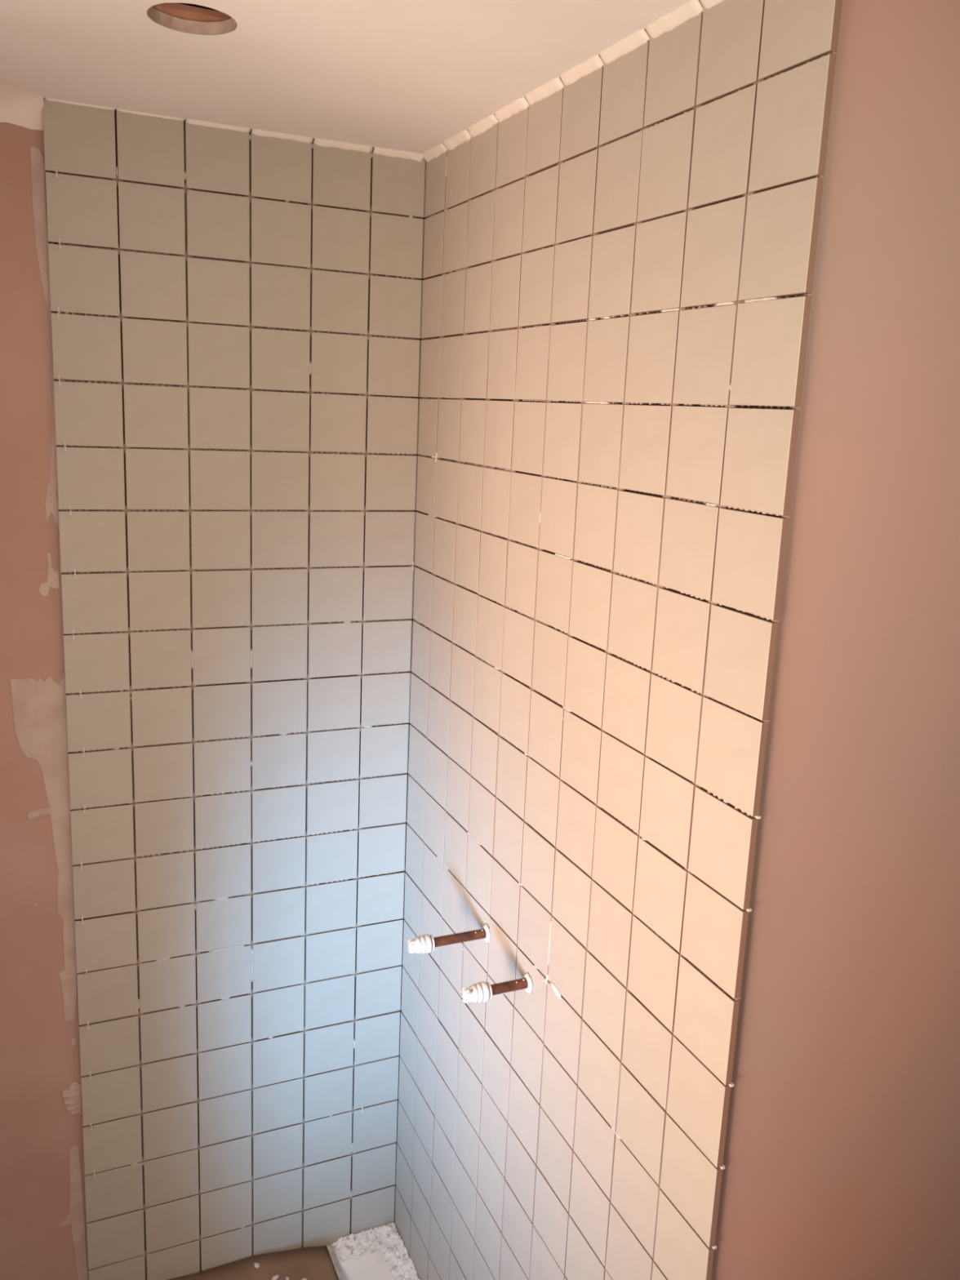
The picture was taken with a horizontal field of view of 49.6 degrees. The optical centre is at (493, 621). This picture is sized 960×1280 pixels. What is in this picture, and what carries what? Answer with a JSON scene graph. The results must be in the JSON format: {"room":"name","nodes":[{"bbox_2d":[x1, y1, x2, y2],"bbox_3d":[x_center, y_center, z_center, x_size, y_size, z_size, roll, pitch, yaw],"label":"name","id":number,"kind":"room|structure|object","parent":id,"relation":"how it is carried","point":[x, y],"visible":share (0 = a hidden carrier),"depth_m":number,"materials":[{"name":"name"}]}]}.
{"room":"building under construction","nodes":[
{"label":"building under construction","id":0,"kind":"room"},
{"bbox_2d":[0,79,426,1279],"bbox_3d":[-0.668,0.333,1.773,1.111,2.250,0.186,-3,13,-24],"label":"wall","id":1,"kind":"structure","parent":0,"point":[233,344],"depth_m":1.78,"materials":[{"name":"beige tile"}]},
{"bbox_2d":[55,166,58,177],"bbox_3d":[-0.646,-0.665,1.535,0.002,0.016,0.016,0,12,-13],"label":"spacer","id":2,"kind":"object","parent":1,"relation":"attached to","point":[56,171],"visible":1,"depth_m":1.53,"materials":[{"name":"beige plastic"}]},
{"bbox_2d":[0,0,724,161],"bbox_3d":[-0.389,-0.491,-0.042,4.400,0.144,3.311,-3,13,-24],"label":"ceiling","id":3,"kind":"structure","parent":0,"point":[415,80],"depth_m":1.28,"materials":[{"name":"paint"}]},
{"bbox_2d":[394,0,959,1279],"bbox_3d":[0.561,0.377,1.833,1.203,2.250,1.105,-3,13,-24],"label":"wall","id":4,"kind":"structure","parent":0,"point":[684,735],"depth_m":1.17,"materials":[{"name":"white tile"}]},
{"bbox_2d":[431,452,438,462],"bbox_3d":[-0.098,-0.281,1.768,0.016,0.016,0.005,-3,13,-24],"label":"spacer","id":5,"kind":"object","parent":4,"relation":"attached to","point":[435,457],"visible":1,"depth_m":1.77,"materials":[{"name":"beige plastic"}]},
{"bbox_2d":[407,923,490,953],"bbox_3d":[-0.057,0.499,1.636,0.162,0.032,0.031,-3,13,-24],"label":"copper pipe","id":6,"kind":"object","parent":4,"relation":"attached to","point":[424,944],"visible":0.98,"depth_m":1.62,"materials":[{"name":"brown"}]},
{"bbox_2d":[461,972,532,1003],"bbox_3d":[0.017,0.531,1.508,0.134,0.032,0.029,-3,13,-24],"label":"copper pipe","id":7,"kind":"object","parent":4,"relation":"attached to","point":[481,992],"visible":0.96,"depth_m":1.49,"materials":[{"name":"brown"}]},
{"bbox_2d":[542,974,548,984],"bbox_3d":[0.075,0.505,1.466,0.016,0.016,0.003,-4,13,-30],"label":"spacer","id":8,"kind":"object","parent":4,"relation":"attached to","point":[546,980],"visible":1,"depth_m":1.46,"materials":[{"name":"beige plastic"}]},
{"bbox_3d":[-0.494,1.797,0.428,4.400,0.060,3.311,-3,13,-24],"label":"floor","id":9,"kind":"structure","parent":0,"visible":0},
{"bbox_2d":[333,1246,394,1279],"bbox_3d":[-0.369,1.458,1.583,0.794,0.150,1.000,-3,13,-24],"label":"shower tray","id":10,"kind":"object","parent":9,"relation":"on","point":[372,1267],"visible":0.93,"depth_m":2.08,"materials":[{"name":"white plastic"}]},
{"bbox_2d":[168,1244,345,1279],"bbox_3d":[-0.436,1.364,1.566,0.657,0.034,0.930,-3,13,-24],"label":"board","id":11,"kind":"object","parent":10,"relation":"on","point":[310,1263],"visible":1,"depth_m":2.03,"materials":[{"name":"brown wood"}]},
{"bbox_2d":[253,1262,259,1267],"bbox_3d":[-0.463,1.253,2.022,0.014,0.004,0.009,11,14,34],"label":"crumb","id":12,"kind":"object","parent":11,"relation":"on","point":[256,1264],"visible":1,"depth_m":2.02,"materials":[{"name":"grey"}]},
{"bbox_2d":[271,1275,278,1279],"bbox_3d":[-0.422,1.263,2.001,0.016,0.004,0.010,-1,12,-19],"label":"crumb","id":13,"kind":"object","parent":11,"relation":"on","point":[274,1277],"visible":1,"depth_m":2.00,"materials":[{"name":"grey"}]},
{"bbox_2d":[330,1222,420,1279],"bbox_3d":[-0.218,1.291,2.028,0.139,0.021,0.263,-3,13,-24],"label":"debris","id":14,"kind":"object","parent":10,"relation":"on","point":[386,1238],"visible":1,"depth_m":2.11,"materials":[{"name":"white"}]}
]}

